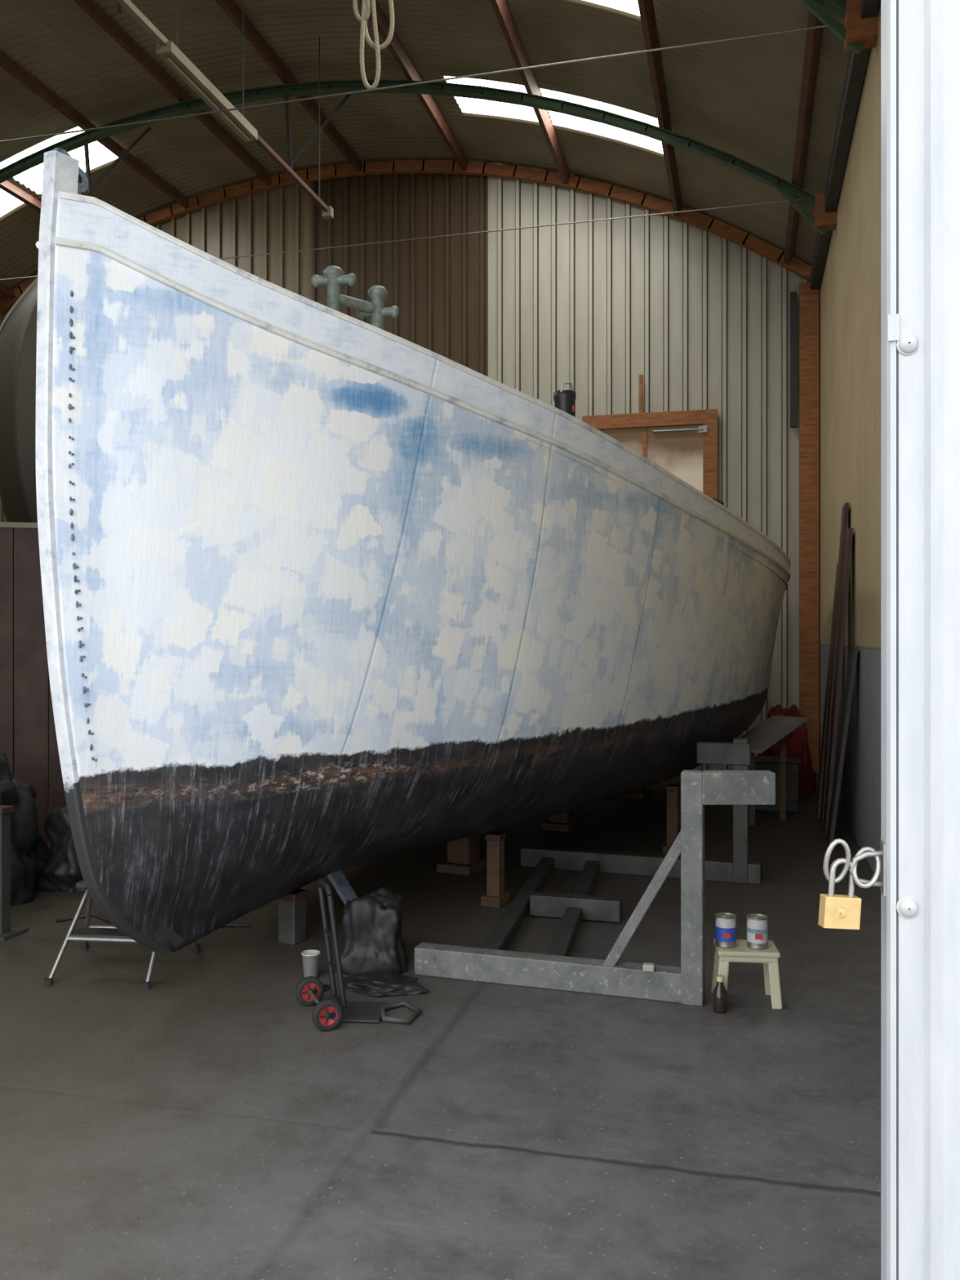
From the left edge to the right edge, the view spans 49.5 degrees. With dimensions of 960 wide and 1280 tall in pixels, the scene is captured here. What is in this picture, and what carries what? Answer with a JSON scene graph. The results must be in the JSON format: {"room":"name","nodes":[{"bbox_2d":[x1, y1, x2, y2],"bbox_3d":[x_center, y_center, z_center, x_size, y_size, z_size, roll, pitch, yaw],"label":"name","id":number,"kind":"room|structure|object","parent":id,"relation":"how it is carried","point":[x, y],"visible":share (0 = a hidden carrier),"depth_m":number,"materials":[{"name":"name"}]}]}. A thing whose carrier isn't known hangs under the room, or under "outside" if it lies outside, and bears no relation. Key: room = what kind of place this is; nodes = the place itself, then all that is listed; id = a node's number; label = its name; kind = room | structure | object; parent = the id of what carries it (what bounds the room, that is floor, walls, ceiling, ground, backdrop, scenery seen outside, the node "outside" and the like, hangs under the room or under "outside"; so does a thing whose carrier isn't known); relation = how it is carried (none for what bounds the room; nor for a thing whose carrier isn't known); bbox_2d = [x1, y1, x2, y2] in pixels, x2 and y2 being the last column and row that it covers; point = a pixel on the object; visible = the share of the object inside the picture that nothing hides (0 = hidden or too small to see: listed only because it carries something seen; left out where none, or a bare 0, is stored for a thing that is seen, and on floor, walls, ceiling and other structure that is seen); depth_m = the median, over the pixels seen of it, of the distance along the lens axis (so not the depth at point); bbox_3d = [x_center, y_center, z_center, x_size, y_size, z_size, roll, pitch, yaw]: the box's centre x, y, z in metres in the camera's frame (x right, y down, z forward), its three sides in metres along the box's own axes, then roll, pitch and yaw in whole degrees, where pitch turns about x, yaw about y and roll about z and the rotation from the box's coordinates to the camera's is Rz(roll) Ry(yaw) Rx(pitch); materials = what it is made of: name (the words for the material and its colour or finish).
{"room":"boat repair shed","nodes":[
{"label":"boat repair shed","id":0,"kind":"room"},
{"bbox_2d":[0,173,819,770],"bbox_3d":[-1.889,-2.375,14.047,12.314,7.950,0.170,0,0,14],"label":"wall","id":1,"kind":"structure","parent":0,"point":[704,317],"depth_m":13.20,"materials":[{"name":"grey metal"}]},
{"bbox_2d":[0,160,811,314],"bbox_3d":[-1.913,-5.292,13.914,12.312,2.077,0.080,0,0,14],"label":"arched roof beam","id":2,"kind":"structure","parent":1,"relation":"attached to","point":[714,226],"depth_m":13.39,"materials":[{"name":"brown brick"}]},
{"bbox_2d":[582,374,717,498],"bbox_3d":[2.087,-2.288,12.865,1.650,1.975,0.157,0,0,14],"label":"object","id":3,"kind":"structure","parent":1,"relation":"in","point":[684,443],"depth_m":12.80,"materials":[{"name":"orange wood"}]},
{"bbox_2d":[790,291,796,427],"bbox_3d":[3.751,-3.350,12.460,0.075,1.600,0.100,0,0,14],"label":"trim","id":4,"kind":"structure","parent":1,"relation":"attached to","point":[793,294],"depth_m":12.41,"materials":[{"name":"grey metal"}]},
{"bbox_2d":[799,282,818,773],"bbox_3d":[3.918,-1.330,12.407,0.220,5.820,0.120,0,0,14],"label":"column","id":5,"kind":"structure","parent":1,"relation":"attached to","point":[808,298],"depth_m":12.35,"materials":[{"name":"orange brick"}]},
{"bbox_2d":[0,0,825,298],"bbox_3d":[-2.964,-5.402,8.201,10.918,1.857,11.670,0,0,14],"label":"roof purlins","id":6,"kind":"structure","parent":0,"point":[813,39],"depth_m":11.13,"materials":[{"name":"brown wood"}]},
{"bbox_2d":[352,0,394,88],"bbox_3d":[-0.806,-5.033,7.894,0.300,1.702,0.196,0,0,14],"label":"rope","id":7,"kind":"object","parent":6,"relation":"hanging from","point":[366,4],"visible":1,"depth_m":7.88,"materials":[{"name":"beige fabric"}]},
{"bbox_2d":[0,79,836,280],"bbox_3d":[-2.451,-5.090,11.842,12.314,2.253,0.499,0,0,14],"label":"roof truss","id":8,"kind":"object","parent":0,"point":[822,221],"depth_m":11.13,"materials":[{"name":"green metal"}]},
{"bbox_2d":[0,0,849,298],"bbox_3d":[-3.358,-5.385,8.283,12.314,1.992,11.934,0,0,14],"label":"ceiling","id":9,"kind":"structure","parent":0,"point":[739,98],"depth_m":11.05,"materials":[{"name":"grey metal"}]},
{"bbox_2d":[0,188,22,216],"bbox_3d":[-6.554,-5.435,13.255,1.350,0.605,0.850,0,0,14],"label":"window","id":10,"kind":"structure","parent":9,"relation":"attached to","point":[7,202],"depth_m":13.44,"materials":[{"name":"white"}]},
{"bbox_2d":[0,126,118,193],"bbox_3d":[-5.173,-5.958,12.903,1.300,0.370,0.850,0,0,14],"label":"window","id":11,"kind":"structure","parent":9,"relation":"attached to","point":[99,154],"depth_m":12.97,"materials":[{"name":"white"}]},
{"bbox_2d":[115,0,333,218],"bbox_3d":[-2.270,-5.366,8.504,0.130,1.834,5.360,0,0,14],"label":"fluorescent light","id":12,"kind":"object","parent":9,"relation":"hanging from","point":[170,53],"visible":1,"depth_m":8.57,"materials":[{"name":"metal"}]},
{"bbox_2d":[444,75,538,121],"bbox_3d":[0.177,-6.051,11.668,0.980,0.247,0.800,0,0,14],"label":"window","id":13,"kind":"structure","parent":9,"relation":"attached to","point":[467,104],"depth_m":11.82,"materials":[{"name":"white"}]},
{"bbox_2d":[540,88,662,152],"bbox_3d":[1.384,-5.642,11.360,1.330,0.517,0.800,0,0,14],"label":"window","id":14,"kind":"structure","parent":9,"relation":"attached to","point":[557,118],"depth_m":11.49,"materials":[{"name":"white"}]},
{"bbox_2d":[583,0,639,16],"bbox_3d":[0.670,-5.642,8.560,1.330,0.517,1.320,0,0,14],"label":"window","id":15,"kind":"structure","parent":9,"relation":"attached to","point":[631,6],"depth_m":9.03,"materials":[{"name":"white"}]},
{"bbox_2d":[0,0,878,142],"bbox_3d":[-3.254,-5.089,8.693,12.314,2.252,0.500,0,0,14],"label":"roof truss","id":16,"kind":"object","parent":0,"point":[857,34],"depth_m":7.09,"materials":[{"name":"metal"}]},
{"bbox_2d":[0,769,880,1279],"bbox_3d":[-3.360,1.650,8.276,12.314,0.100,12.020,0,0,14],"label":"floor","id":17,"kind":"structure","parent":0,"point":[200,1123],"depth_m":3.67,"materials":[{"name":"concrete"}]},
{"bbox_2d":[0,804,28,941],"bbox_3d":[-2.600,1.252,5.650,0.200,0.695,0.200,0,0,14],"label":"stand","id":18,"kind":"object","parent":17,"relation":"on","point":[6,931],"visible":1,"depth_m":5.63,"materials":[{"name":"grey metal"}]},
{"bbox_2d":[0,277,37,522],"bbox_3d":[-3.456,-0.920,11.314,2.969,5.058,4.873,0,0,14],"label":"tank","id":19,"kind":"object","parent":17,"relation":"on","point":[18,329],"visible":0.11,"depth_m":9.10,"materials":[{"name":"grey metal"}]},
{"bbox_2d":[0,748,53,906],"bbox_3d":[-3.230,1.112,6.463,0.983,0.976,0.888,0,0,-3],"label":"trash bag","id":20,"kind":"object","parent":17,"relation":"on","point":[29,854],"visible":0.78,"depth_m":6.43,"materials":[{"name":"black plastic"}]},
{"bbox_2d":[0,521,66,848],"bbox_3d":[-4.085,0.360,7.734,2.329,2.480,0.122,0,0,-10],"label":"wooden partition","id":21,"kind":"object","parent":17,"relation":"on","point":[28,734],"visible":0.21,"depth_m":7.81,"materials":[{"name":"wood"}]},
{"bbox_2d":[35,806,85,892],"bbox_3d":[-2.548,1.314,6.909,0.743,0.572,0.744,0,0,-9],"label":"sheet","id":22,"kind":"object","parent":17,"relation":"on","point":[62,873],"visible":0.2,"depth_m":6.63,"materials":[{"name":"black plastic"}]},
{"bbox_2d":[44,880,199,990],"bbox_3d":[-1.775,1.385,5.089,0.631,0.430,0.623,0,0,4],"label":"step stool","id":23,"kind":"object","parent":17,"relation":"on","point":[108,934],"visible":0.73,"depth_m":4.93,"materials":[{"name":"metal"}]},
{"bbox_2d":[55,912,250,927],"bbox_3d":[-1.841,1.591,5.894,1.130,0.017,0.272,0,0,2],"label":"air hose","id":24,"kind":"object","parent":17,"relation":"on","point":[237,925],"visible":0.42,"depth_m":5.91,"materials":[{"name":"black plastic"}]},
{"bbox_2d":[277,888,308,945],"bbox_3d":[-0.996,1.465,5.524,0.126,0.270,0.126,0,0,27],"label":"block","id":25,"kind":"object","parent":17,"relation":"on","point":[291,906],"visible":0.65,"depth_m":5.48,"materials":[{"name":"grey concrete"}]},
{"bbox_2d":[301,949,320,977],"bbox_3d":[-0.800,1.539,4.930,0.090,0.122,0.090,0,0,14],"label":"plastic cup","id":26,"kind":"object","parent":17,"relation":"on","point":[310,957],"visible":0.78,"depth_m":4.90,"materials":[{"name":"white plastic"}]},
{"bbox_2d":[326,870,357,904],"bbox_3d":[-0.760,1.440,5.925,0.272,0.281,0.090,0,0,37],"label":"wedge","id":27,"kind":"object","parent":17,"relation":"on","point":[340,882],"visible":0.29,"depth_m":5.93,"materials":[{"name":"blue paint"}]},
{"bbox_2d":[295,878,422,1031],"bbox_3d":[-0.519,1.319,4.463,0.523,0.561,0.382,0,0,-13],"label":"hand truck","id":28,"kind":"object","parent":17,"relation":"on","point":[327,1015],"visible":1,"depth_m":4.42,"materials":[{"name":"metal"}]},
{"bbox_2d":[334,887,408,975],"bbox_3d":[-0.520,1.407,5.100,0.354,0.386,0.282,0,0,3],"label":"trash bag","id":29,"kind":"object","parent":17,"relation":"on","point":[371,924],"visible":0.88,"depth_m":4.99,"materials":[{"name":"black plastic"}]},
{"bbox_2d":[343,971,429,996],"bbox_3d":[-0.445,1.568,4.798,0.402,0.064,0.287,0,0,-8],"label":"tarpaulin","id":30,"kind":"object","parent":17,"relation":"on","point":[386,984],"visible":0.97,"depth_m":4.73,"materials":[{"name":"black plastic"}]},
{"bbox_2d":[436,834,486,875],"bbox_3d":[-0.116,1.440,7.264,0.255,0.320,0.323,0,0,27],"label":"block","id":31,"kind":"object","parent":17,"relation":"on","point":[463,855],"visible":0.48,"depth_m":7.18,"materials":[{"name":"brown wood"}]},
{"bbox_2d":[480,831,510,907],"bbox_3d":[0.095,1.385,6.306,0.128,0.430,0.162,0,0,27],"label":"prop","id":32,"kind":"object","parent":17,"relation":"on","point":[495,896],"visible":1,"depth_m":6.27,"materials":[{"name":"brown wood"}]},
{"bbox_2d":[540,809,582,831],"bbox_3d":[0.696,1.440,8.870,0.255,0.320,0.323,0,0,27],"label":"block","id":33,"kind":"object","parent":17,"relation":"on","point":[566,821],"visible":0.48,"depth_m":8.77,"materials":[{"name":"brown wood"}]},
{"bbox_2d":[35,147,791,955],"bbox_3d":[0.397,-0.275,8.282,3.624,3.380,9.411,0,0,27],"label":"fishing boat","id":34,"kind":"object","parent":33,"relation":"on","point":[326,591],"visible":1,"depth_m":4.66,"materials":[{"name":"paint"}]},
{"bbox_2d":[553,381,576,417],"bbox_3d":[0.444,-1.232,5.394,0.125,0.206,0.120,0,0,-32],"label":"lamp","id":35,"kind":"object","parent":34,"relation":"attached to","point":[564,399],"depth_m":5.35,"materials":[{"name":"black plastic"}]},
{"bbox_2d":[414,737,775,1006],"bbox_3d":[0.811,1.090,6.045,1.668,1.020,2.838,0,0,14],"label":"cradle","id":36,"kind":"object","parent":17,"relation":"on","point":[492,962],"visible":1,"depth_m":4.82,"materials":[{"name":"metal"}]},
{"bbox_2d":[619,787,653,799],"bbox_3d":[1.599,1.440,10.655,0.255,0.320,0.323,0,0,27],"label":"block","id":37,"kind":"object","parent":17,"relation":"on","point":[643,793],"visible":0.29,"depth_m":10.53,"materials":[{"name":"brown wood"}]},
{"bbox_2d":[662,784,680,854],"bbox_3d":[1.452,1.345,7.816,0.128,0.510,0.162,0,0,27],"label":"prop","id":38,"kind":"object","parent":17,"relation":"on","point":[673,790],"visible":0.68,"depth_m":7.78,"materials":[{"name":"brown wood"}]},
{"bbox_2d":[712,975,727,1013],"bbox_3d":[1.035,1.525,4.490,0.060,0.150,0.060,0,0,14],"label":"glass bottle","id":39,"kind":"object","parent":17,"relation":"on","point":[719,993],"visible":1,"depth_m":4.47,"materials":[{"name":"brown glass"}]},
{"bbox_2d":[678,755,800,812],"bbox_3d":[2.492,1.365,11.233,0.673,0.470,3.301,0,0,-12],"label":"crates","id":40,"kind":"object","parent":17,"relation":"on","point":[771,763],"visible":0.23,"depth_m":9.70,"materials":[{"name":"grey metal"}]},
{"bbox_2d":[711,938,782,1008],"bbox_3d":[1.180,1.478,4.620,0.285,0.247,0.213,0,0,6],"label":"plastic stool","id":41,"kind":"object","parent":17,"relation":"on","point":[769,957],"visible":0.82,"depth_m":4.53,"materials":[{"name":"beige plastic"}]},
{"bbox_2d":[714,912,737,948],"bbox_3d":[1.088,1.281,4.613,0.096,0.148,0.107,0,0,14],"label":"paint can","id":42,"kind":"object","parent":41,"relation":"on","point":[725,922],"visible":1,"depth_m":4.58,"materials":[{"name":"metal"}]},
{"bbox_2d":[746,913,768,950],"bbox_3d":[1.223,1.281,4.593,0.096,0.148,0.107,0,0,14],"label":"paint can","id":43,"kind":"object","parent":41,"relation":"on","point":[757,923],"visible":1,"depth_m":4.56,"materials":[{"name":"metal"}]},
{"bbox_2d":[739,715,807,826],"bbox_3d":[2.515,1.143,9.125,0.705,0.914,0.350,0,0,-40],"label":"trestle","id":44,"kind":"object","parent":17,"relation":"on","point":[770,731],"visible":0.79,"depth_m":9.16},
{"bbox_2d":[757,703,817,796],"bbox_3d":[3.234,1.140,11.070,0.664,0.920,0.940,0,0,33],"label":"tarpaulin","id":45,"kind":"object","parent":17,"relation":"on","point":[797,741],"visible":0.39,"depth_m":10.81,"materials":[{"name":"red fabric"}]},
{"bbox_2d":[815,502,858,845],"bbox_3d":[2.997,0.223,8.792,0.220,2.751,1.620,0,0,14],"label":"planks","id":46,"kind":"object","parent":17,"relation":"on","point":[828,787],"visible":0.96,"depth_m":8.49,"materials":[{"name":"brown wood"}]},
{"bbox_2d":[819,0,880,880],"bbox_3d":[2.655,-1.390,6.743,0.100,5.980,11.820,0,0,14],"label":"wall","id":47,"kind":"structure","parent":0,"point":[850,288],"depth_m":8.34,"materials":[{"name":"beige paint"}]},
{"bbox_2d":[810,0,879,289],"bbox_3d":[2.548,-4.250,6.770,0.100,0.200,11.520,0,0,14],"label":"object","id":48,"kind":"structure","parent":47,"relation":"attached to","point":[856,64],"depth_m":8.61,"materials":[{"name":"grey metal"}]},
{"bbox_2d":[848,839,886,896],"bbox_3d":[0.455,0.265,1.205,0.058,0.060,0.024,0,0,-29],"label":"hasp","id":49,"kind":"object","parent":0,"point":[880,856],"depth_m":1.20,"materials":[{"name":"metal"}]},
{"bbox_2d":[817,838,861,929],"bbox_3d":[0.415,0.280,1.199,0.045,0.105,0.018,0,0,-6],"label":"padlock","id":50,"kind":"object","parent":49,"relation":"attached to","point":[835,911],"visible":1,"depth_m":1.19,"materials":[{"name":"gold metal"}]},
{"bbox_3d":[-4.812,-2.369,2.579,12.314,7.938,0.060,0,0,14],"label":"wall","id":51,"kind":"structure","parent":0,"visible":0},
{"bbox_2d":[880,0,959,1279],"bbox_3d":[0.578,-0.750,1.178,0.225,4.700,0.081,0,0,14],"label":"trim","id":52,"kind":"structure","parent":51,"relation":"attached to","point":[920,39],"depth_m":1.18,"materials":[{"name":"white paint"}]}
]}

